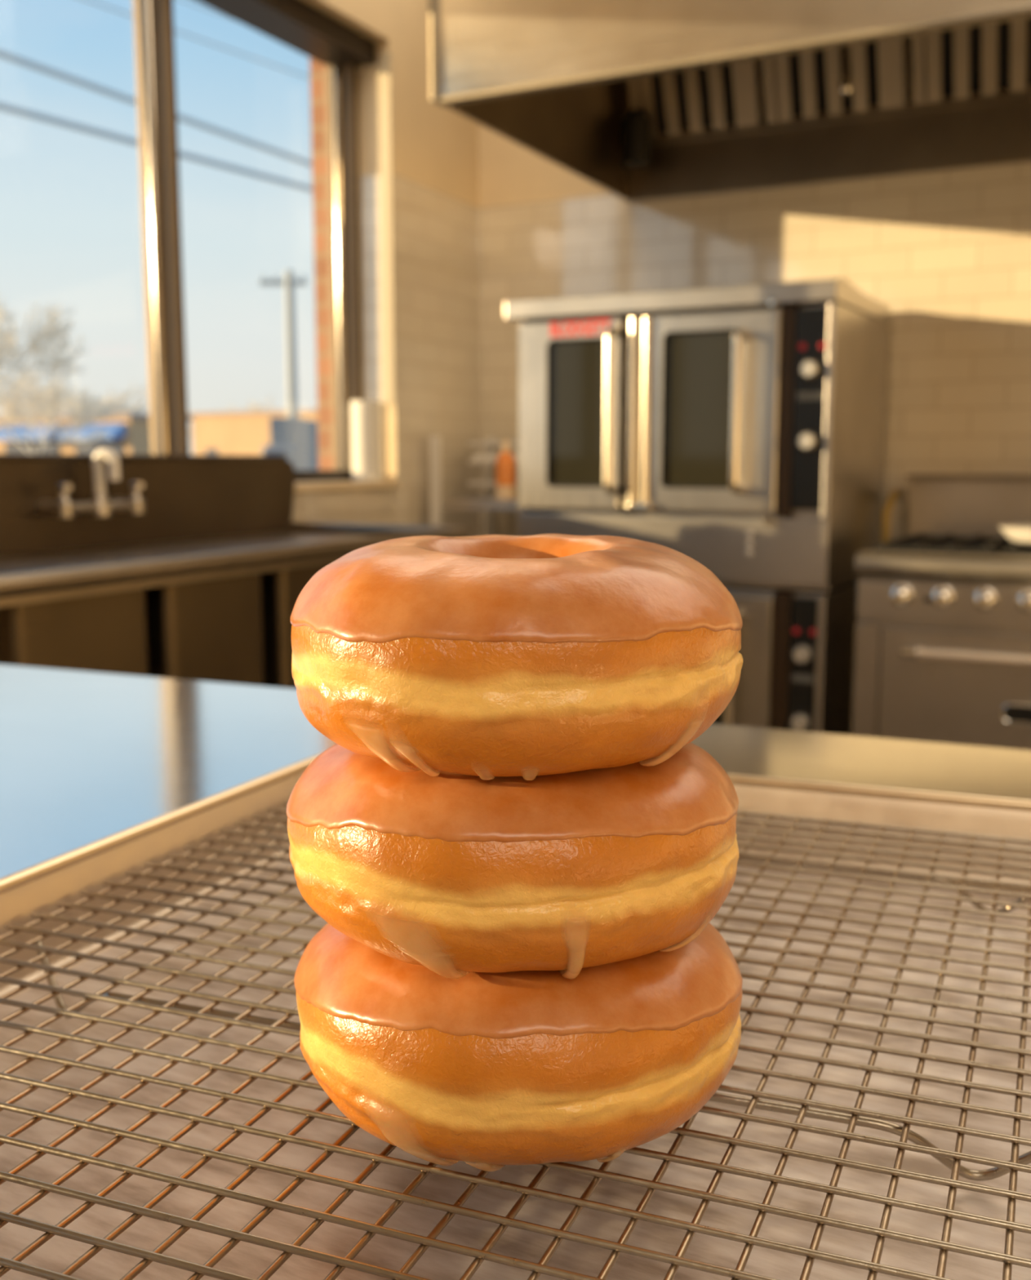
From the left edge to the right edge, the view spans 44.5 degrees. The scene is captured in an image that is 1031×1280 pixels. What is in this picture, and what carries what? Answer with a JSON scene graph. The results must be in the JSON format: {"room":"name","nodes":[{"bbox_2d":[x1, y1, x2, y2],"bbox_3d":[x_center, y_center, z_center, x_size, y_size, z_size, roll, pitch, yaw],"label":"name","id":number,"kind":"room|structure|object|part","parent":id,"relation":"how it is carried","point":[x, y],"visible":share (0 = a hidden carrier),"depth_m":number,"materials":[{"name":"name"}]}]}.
{"room":"commercial kitchen","nodes":[
{"label":"commercial kitchen","id":0,"kind":"room"},
{"bbox_2d":[0,0,480,556],"bbox_3d":[-1.854,-0.551,1.025,0.282,3.600,8.400,4,9,25],"label":"wall","id":1,"kind":"structure","parent":0,"point":[419,182],"depth_m":3.92,"materials":[{"name":"beige tile"}]},
{"bbox_2d":[0,459,295,555],"bbox_3d":[-1.258,-0.191,1.983,0.018,0.193,3.130,4,9,25],"label":"backsplash","id":2,"kind":"structure","parent":1,"relation":"attached to","point":[184,500],"depth_m":2.87,"materials":[{"name":"metal"}]},
{"bbox_2d":[133,0,399,491],"bbox_3d":[-1.722,-0.748,1.166,0.211,1.320,6.015,4,9,25],"label":"window","id":3,"kind":"structure","parent":1,"relation":"in","point":[299,25],"depth_m":3.28,"materials":[{"name":"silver metal"}]},
{"bbox_3d":[-1.781,-0.135,1.281,0.080,0.035,6.015,4,9,25],"label":"rail","id":4,"kind":"part","parent":3,"relation":"part of","materials":[{"name":"brown metal"}]},
{"bbox_3d":[-1.685,-0.103,1.241,0.128,0.022,6.015,4,9,25],"label":"sill","id":5,"kind":"part","parent":3,"relation":"part of","materials":[{"name":"beige paint"}]},
{"bbox_2d":[351,400,382,480],"bbox_3d":[-0.454,-0.607,3.841,0.092,0.240,0.092,4,9,28],"label":"paper towel roll","id":6,"kind":"object","parent":3,"relation":"on","point":[366,415],"visible":0.98,"depth_m":3.80,"materials":[{"name":"white paper"}]},
{"bbox_3d":[-0.390,-1.238,3.817,0.043,1.030,0.008,4,9,25],"label":"corner trim","id":7,"kind":"part","parent":1,"relation":"part of","materials":[{"name":"beige"}]},
{"bbox_2d":[478,35,1030,545],"bbox_3d":[1.894,-0.870,3.435,5.050,2.950,0.200,4,9,28],"label":"wall","id":8,"kind":"structure","parent":0,"point":[948,252],"depth_m":3.76,"materials":[{"name":"beige tile"}]},
{"bbox_2d":[428,0,1030,202],"bbox_3d":[1.223,-1.695,2.884,2.616,0.900,1.185,4,9,28],"label":"exhaust hood","id":9,"kind":"object","parent":8,"relation":"attached to","point":[640,100],"visible":1,"depth_m":3.50,"materials":[{"name":"metal"}]},
{"bbox_3d":[-0.195,-1.716,2.976,0.023,0.844,0.024,4,9,28],"label":"corner trim","id":10,"kind":"part","parent":9,"relation":"part of","materials":[{"name":"metal"}]},
{"bbox_3d":[0.092,-1.776,3.492,0.012,0.872,1.156,4,9,28],"label":"panel","id":11,"kind":"part","parent":9,"relation":"part of","materials":[{"name":"metal"}]},
{"bbox_3d":[0.962,-1.634,2.379,2.600,0.838,0.012,4,9,28],"label":"panel","id":12,"kind":"part","parent":9,"relation":"part of","materials":[{"name":"metal"}]},
{"bbox_3d":[1.501,-1.411,3.439,2.576,0.180,0.020,4,9,28],"label":"panel","id":13,"kind":"part","parent":9,"relation":"part of","materials":[{"name":"metal"}]},
{"bbox_3d":[1.489,-1.493,3.404,2.576,0.028,0.033,4,9,28],"label":"filter rail","id":14,"kind":"part","parent":9,"relation":"part of","materials":[{"name":"metal"}]},
{"bbox_2d":[881,489,902,545],"bbox_3d":[1.118,0.059,3.787,0.039,1.013,0.141,4,9,28],"label":"gas hose","id":15,"kind":"object","parent":8,"relation":"attached to","point":[886,529],"visible":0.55,"depth_m":3.68,"materials":[{"name":"brown"}]},
{"bbox_3d":[0.159,1.136,0.249,5.000,0.120,7.900,4,9,28],"label":"floor","id":16,"kind":"structure","parent":0,"visible":0},
{"bbox_2d":[0,453,471,688],"bbox_3d":[-1.018,0.273,1.936,0.569,1.112,3.130,4,9,25],"label":"sink","id":17,"kind":"object","parent":16,"relation":"on","point":[214,610],"visible":0.55,"depth_m":2.50,"materials":[{"name":"metal"}]},
{"bbox_2d":[0,587,148,676],"bbox_3d":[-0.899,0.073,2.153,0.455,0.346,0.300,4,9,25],"label":"door","id":18,"kind":"structure","parent":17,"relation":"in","point":[106,633],"depth_m":2.03,"materials":[{"name":"metal"}]},
{"bbox_2d":[37,448,144,517],"bbox_3d":[-0.878,-0.331,2.643,0.104,0.143,0.255,4,9,25],"label":"faucet","id":19,"kind":"object","parent":17,"relation":"attached to","point":[100,505],"visible":1,"depth_m":2.63,"materials":[{"name":"metal"}]},
{"bbox_3d":[-0.911,-0.282,2.546,0.035,0.069,0.057,-5,9,-31],"label":"handle","id":20,"kind":"part","parent":19,"relation":"part of","materials":[{"name":"metal"}]},
{"bbox_3d":[-0.857,-0.349,2.639,0.066,0.105,0.026,4,9,25],"label":"spout","id":21,"kind":"part","parent":19,"relation":"part of","materials":[{"name":"silver metal"}]},
{"bbox_3d":[-0.822,-0.309,2.735,0.035,0.069,0.057,-5,9,-31],"label":"handle","id":22,"kind":"part","parent":19,"relation":"part of","materials":[{"name":"metal"}]},
{"bbox_2d":[144,572,264,686],"bbox_3d":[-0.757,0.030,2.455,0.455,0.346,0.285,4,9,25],"label":"door","id":23,"kind":"structure","parent":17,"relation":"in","point":[206,630],"depth_m":2.32,"materials":[{"name":"metal"}]},
{"bbox_2d":[260,563,329,688],"bbox_3d":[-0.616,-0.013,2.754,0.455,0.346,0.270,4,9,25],"label":"door","id":24,"kind":"structure","parent":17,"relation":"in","point":[281,589],"depth_m":2.55,"materials":[{"name":"metal"}]},
{"bbox_2d":[429,435,523,534],"bbox_3d":[-0.020,-0.077,4.160,0.368,1.175,0.388,4,9,28],"label":"shelf","id":25,"kind":"object","parent":16,"relation":"on","point":[490,443],"visible":0.19,"depth_m":4.02,"materials":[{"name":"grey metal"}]},
{"bbox_3d":[-0.255,-0.066,4.082,0.028,1.175,0.028,4,9,28],"label":"post","id":26,"kind":"part","parent":25,"relation":"part of","materials":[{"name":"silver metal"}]},
{"bbox_2d":[445,496,518,506],"bbox_3d":[-0.018,-0.453,4.105,0.291,0.022,0.325,4,9,28],"label":"tray","id":27,"kind":"object","parent":25,"relation":"on","point":[481,500],"visible":0.41,"depth_m":3.98,"materials":[{"name":"metal"}]},
{"bbox_2d":[494,440,516,499],"bbox_3d":[-0.031,-0.531,3.993,0.068,0.200,0.068,4,9,28],"label":"squeeze bottle","id":28,"kind":"object","parent":27,"relation":"on","point":[505,488],"visible":0.81,"depth_m":3.97,"materials":[{"name":"orange plastic"}]},
{"bbox_3d":[-0.086,-0.111,4.397,0.028,1.175,0.028,4,9,28],"label":"post","id":29,"kind":"part","parent":25,"relation":"part of","materials":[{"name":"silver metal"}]},
{"bbox_2d":[473,453,518,459],"bbox_3d":[0.022,-0.607,4.159,0.289,0.022,0.147,4,9,28],"label":"tray","id":30,"kind":"object","parent":25,"relation":"on","point":[476,455],"visible":0.42,"depth_m":4.14,"materials":[{"name":"silver metal"}]},
{"bbox_2d":[0,664,1030,878],"bbox_3d":[0.188,0.606,0.196,2.300,0.945,1.100,3,9,23],"label":"work table","id":31,"kind":"object","parent":16,"relation":"on","point":[86,757],"visible":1,"depth_m":0.67,"materials":[{"name":"metal"}]},
{"bbox_2d":[0,752,1030,1279],"bbox_3d":[0.025,0.109,0.216,0.455,0.033,0.600,4,9,23],"label":"sheet pan","id":32,"kind":"object","parent":31,"relation":"on","point":[37,888],"visible":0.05,"depth_m":0.31,"materials":[{"name":"metal"}]},
{"bbox_2d":[0,801,1030,1279],"bbox_3d":[0.019,0.107,0.257,0.393,0.018,0.501,3,9,23],"label":"cooling rack","id":33,"kind":"object","parent":32,"relation":"in","point":[857,1116],"visible":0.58,"depth_m":0.27,"materials":[{"name":"metal"}]},
{"bbox_2d":[293,923,742,1171],"bbox_3d":[0.001,0.076,0.272,0.096,0.039,0.095,4,9,28],"label":"donut","id":34,"kind":"object","parent":33,"relation":"on","point":[497,1070],"visible":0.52,"depth_m":0.23,"materials":[{"name":"food"}]},
{"bbox_2d":[286,742,738,979],"bbox_3d":[0.000,0.038,0.268,0.095,0.039,0.094,4,9,28],"label":"donut","id":35,"kind":"object","parent":34,"relation":"on","point":[452,875],"visible":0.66,"depth_m":0.23,"materials":[{"name":"food"}]},
{"bbox_2d":[290,533,742,780],"bbox_3d":[0.000,0.000,0.262,0.094,0.041,0.093,4,9,28],"label":"donut","id":36,"kind":"object","parent":35,"relation":"on","point":[488,656],"visible":1,"depth_m":0.22,"materials":[{"name":"food"}]},
{"bbox_2d":[712,580,858,735],"bbox_3d":[0.533,0.193,3.766,0.906,0.753,0.690,4,9,28],"label":"oven","id":37,"kind":"object","parent":16,"relation":"on","point":[797,651],"visible":0.25,"depth_m":3.35,"materials":[{"name":"metal"}]},
{"bbox_2d":[504,278,890,591],"bbox_3d":[0.523,-0.590,3.660,0.940,0.812,0.690,4,9,28],"label":"oven","id":38,"kind":"object","parent":37,"relation":"on","point":[737,431],"visible":0.99,"depth_m":3.38,"materials":[{"name":"metal"}]},
{"bbox_3d":[0.153,-0.631,3.549,0.316,0.522,0.035,4,9,28],"label":"door","id":39,"kind":"part","parent":38,"relation":"part of","materials":[{"name":"metal"}]},
{"bbox_3d":[0.179,-0.635,3.529,0.196,0.410,0.007,4,9,28],"label":"door glass","id":40,"kind":"part","parent":38,"relation":"part of","materials":[{"name":"grey glass"}]},
{"bbox_3d":[0.262,-0.624,3.437,0.025,0.452,0.063,4,9,28],"label":"handle","id":41,"kind":"part","parent":38,"relation":"part of","materials":[{"name":"beige"}]},
{"bbox_3d":[0.413,-0.256,3.474,0.906,0.172,0.030,4,9,28],"label":"panel","id":42,"kind":"part","parent":38,"relation":"part of","materials":[{"name":"metal"}]},
{"bbox_3d":[0.494,-0.614,3.363,0.216,0.416,0.007,4,9,28],"label":"door glass","id":43,"kind":"part","parent":38,"relation":"part of","materials":[{"name":"grey glass"}]},
{"bbox_3d":[0.502,-0.605,3.366,0.412,0.522,0.035,4,9,28],"label":"door","id":44,"kind":"part","parent":38,"relation":"part of","materials":[{"name":"metal"}]},
{"bbox_3d":[0.578,-0.592,3.272,0.025,0.428,0.063,4,9,28],"label":"handle","id":45,"kind":"part","parent":38,"relation":"part of","materials":[{"name":"beige"}]},
{"bbox_3d":[0.706,-0.591,3.270,0.036,0.544,0.030,4,9,28],"label":"column trim","id":46,"kind":"part","parent":38,"relation":"part of","materials":[{"name":"brown metal"}]},
{"bbox_3d":[0.746,-0.509,3.223,0.048,0.048,0.025,4,9,28],"label":"knob","id":47,"kind":"part","parent":38,"relation":"part of","materials":[{"name":"white metal"}]},
{"bbox_3d":[0.760,-0.591,3.239,0.080,0.510,0.030,4,9,28],"label":"control panel","id":48,"kind":"part","parent":38,"relation":"part of","materials":[{"name":"black metal"}]},
{"bbox_3d":[0.746,-0.688,3.198,0.048,0.048,0.025,4,9,28],"label":"knob","id":49,"kind":"part","parent":38,"relation":"part of","materials":[{"name":"white metal"}]},
{"bbox_3d":[0.494,0.125,3.469,0.216,0.418,0.007,4,9,28],"label":"door glass","id":50,"kind":"part","parent":37,"relation":"part of","materials":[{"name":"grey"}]},
{"bbox_3d":[0.578,0.144,3.377,0.025,0.445,0.063,4,9,28],"label":"handle","id":51,"kind":"part","parent":37,"relation":"part of","materials":[{"name":"beige"}]},
{"bbox_3d":[0.502,0.139,3.473,0.412,0.533,0.035,4,9,28],"label":"door","id":52,"kind":"part","parent":37,"relation":"part of","materials":[{"name":"metal"}]},
{"bbox_3d":[0.710,0.148,3.373,0.046,0.553,0.030,4,9,28],"label":"column trim","id":53,"kind":"part","parent":37,"relation":"part of","materials":[{"name":"brown metal"}]},
{"bbox_3d":[0.750,0.220,3.325,0.048,0.048,0.025,4,9,28],"label":"knob","id":54,"kind":"part","parent":37,"relation":"part of","materials":[{"name":"white metal"}]},
{"bbox_3d":[0.750,0.039,3.299,0.048,0.048,0.025,4,9,28],"label":"knob","id":55,"kind":"part","parent":37,"relation":"part of","materials":[{"name":"white metal"}]},
{"bbox_3d":[0.764,0.143,3.341,0.070,0.512,0.030,4,9,28],"label":"control panel","id":56,"kind":"part","parent":37,"relation":"part of","materials":[{"name":"black metal"}]},
{"bbox_2d":[851,473,1030,750],"bbox_3d":[1.399,0.115,3.223,0.926,1.060,0.780,4,9,28],"label":"gas range","id":57,"kind":"object","parent":16,"relation":"on","point":[943,642],"visible":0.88,"depth_m":3.06,"materials":[{"name":"metal"}]},
{"bbox_3d":[0.932,-0.105,3.052,0.040,0.040,0.043,4,9,28],"label":"knob","id":58,"kind":"part","parent":57,"relation":"part of","materials":[{"name":"silver metal"}]},
{"bbox_3d":[1.017,-0.099,3.007,0.040,0.040,0.043,4,9,28],"label":"knob","id":59,"kind":"part","parent":57,"relation":"part of","materials":[{"name":"silver metal"}]},
{"bbox_3d":[1.273,-0.160,2.944,0.926,0.060,0.118,4,9,28],"label":"rail","id":60,"kind":"part","parent":57,"relation":"part of","materials":[{"name":"metal"}]},
{"bbox_3d":[1.261,-0.075,2.933,0.918,0.094,0.030,4,9,28],"label":"control panel","id":61,"kind":"part","parent":57,"relation":"part of","materials":[{"name":"metal"}]},
{"bbox_3d":[1.257,0.236,2.966,0.785,0.494,0.052,4,9,28],"label":"oven door","id":62,"kind":"part","parent":57,"relation":"part of","materials":[{"name":"metal"}]},
{"bbox_3d":[1.233,0.050,2.891,0.663,0.027,0.056,4,9,28],"label":"handle","id":63,"kind":"part","parent":57,"relation":"part of","materials":[{"name":"beige"}]},
{"bbox_3d":[1.103,-0.092,2.963,0.040,0.040,0.043,4,9,28],"label":"knob","id":64,"kind":"part","parent":57,"relation":"part of","materials":[{"name":"silver metal"}]},
{"bbox_2d":[998,524,1030,545],"bbox_3d":[1.377,-0.266,3.104,0.358,0.063,0.358,4,9,28],"label":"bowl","id":65,"kind":"object","parent":57,"relation":"on","point":[1019,533],"visible":1,"depth_m":3.11,"materials":[{"name":"white ceramic"}]},
{"bbox_3d":[1.188,-0.086,2.918,0.040,0.040,0.043,4,9,28],"label":"knob","id":66,"kind":"part","parent":57,"relation":"part of","materials":[{"name":"silver metal"}]},
{"label":"outside","id":67,"kind":"structure","parent":0,"visible":0},
{"bbox_3d":[-47.305,-10.064,81.014,280.000,0.300,420.000,4,9,28],"label":"ground","id":68,"kind":"structure","parent":67,"visible":0},
{"bbox_2d":[0,295,90,402],"bbox_3d":[-15.296,-6.913,34.350,6.813,6.691,6.260,4,9,28],"label":"bare tree","id":69,"kind":"object","parent":68,"relation":"on","point":[53,337],"visible":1,"depth_m":34.44,"materials":[{"name":"beige plant"}]},
{"bbox_2d":[0,364,118,454],"bbox_3d":[-18.895,-8.428,50.322,5.859,5.177,5.854,4,9,28],"label":"bare tree","id":70,"kind":"object","parent":68,"relation":"on","point":[56,397],"visible":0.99,"depth_m":50.02,"materials":[{"name":"beige plant"}]},
{"bbox_2d":[0,413,193,454],"bbox_3d":[-28.369,-9.408,63.279,26.437,3.420,5.050,4,9,25],"label":"building","id":71,"kind":"structure","parent":68,"relation":"on","point":[129,433],"depth_m":57.14,"materials":[{"name":"beige paint"}]},
{"bbox_2d":[54,381,149,414],"bbox_3d":[-23.976,-12.129,73.453,6.060,5.952,4.649,-1,8,-5],"label":"bare tree","id":72,"kind":"object","parent":68,"relation":"on","point":[122,398],"visible":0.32,"depth_m":72.58,"materials":[{"name":"beige plant"}]},
{"bbox_2d":[109,398,137,413],"bbox_3d":[-26.765,-14.445,90.474,6.501,5.710,5.703,4,9,28],"label":"bare tree","id":73,"kind":"object","parent":68,"relation":"on","point":[118,398],"visible":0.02,"depth_m":89.86,"materials":[{"name":"beige plant"}]},
{"bbox_2d":[217,395,278,411],"bbox_3d":[-21.465,-16.554,102.200,5.512,6.576,6.503,4,9,28],"label":"bare tree","id":74,"kind":"object","parent":68,"relation":"on","point":[256,407],"visible":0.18,"depth_m":102.22,"materials":[{"name":"beige plant"}]},
{"bbox_2d":[188,408,317,455],"bbox_3d":[-12.740,-13.050,84.876,15.962,4.520,9.300,5,9,30],"label":"warehouse building","id":75,"kind":"structure","parent":68,"relation":"on","point":[243,433],"depth_m":82.97,"materials":[{"name":"beige paint"}]},
{"bbox_3d":[-20.320,-11.746,84.301,1.000,2.100,0.080,5,9,30],"label":"door panel","id":76,"kind":"part","parent":75,"relation":"part of","materials":[{"name":"beige glass"}]},
{"bbox_2d":[259,270,306,417],"bbox_3d":[-7.517,-8.269,41.245,1.500,7.400,0.380,0,8,0],"label":"utility pole","id":77,"kind":"object","parent":68,"relation":"on","point":[289,282],"visible":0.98,"depth_m":40.88,"materials":[{"name":"grey"}]},
{"bbox_2d":[261,417,318,470],"bbox_3d":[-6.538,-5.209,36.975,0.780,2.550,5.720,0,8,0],"label":"box truck","id":78,"kind":"object","parent":68,"relation":"on","point":[295,438],"visible":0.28,"depth_m":35.57,"materials":[{"name":"grey metal"}]},
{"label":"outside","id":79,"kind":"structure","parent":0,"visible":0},
{"bbox_2d":[0,49,311,166],"bbox_3d":[-2.831,-10.115,28.405,0.104,0.111,42.071,4,9,26],"label":"power cable","id":80,"kind":"object","parent":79,"point":[3,55],"visible":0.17,"depth_m":20.97,"materials":[{"name":"black plastic"}]},
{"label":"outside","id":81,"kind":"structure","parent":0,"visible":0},
{"bbox_2d":[0,102,312,191],"bbox_3d":[-2.520,-9.039,26.534,0.104,0.111,36.428,5,10,32],"label":"power cable","id":82,"kind":"object","parent":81,"point":[7,108],"visible":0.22,"depth_m":20.56,"materials":[{"name":"black plastic"}]},
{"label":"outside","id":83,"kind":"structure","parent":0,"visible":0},
{"bbox_2d":[84,0,310,79],"bbox_3d":[-3.038,-12.459,29.259,0.040,0.050,36.046,6,10,35],"label":"power cable","id":84,"kind":"object","parent":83,"point":[90,1],"visible":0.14,"depth_m":25.06,"materials":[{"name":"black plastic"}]},
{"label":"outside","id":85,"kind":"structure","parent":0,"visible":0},
{"bbox_2d":[181,0,238,22],"bbox_3d":[-3.506,-13.872,30.666,0.034,0.044,32.005,6,10,35],"label":"power cable","id":86,"kind":"object","parent":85,"point":[185,1],"visible":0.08,"depth_m":26.48,"materials":[{"name":"black plastic"}]}
]}

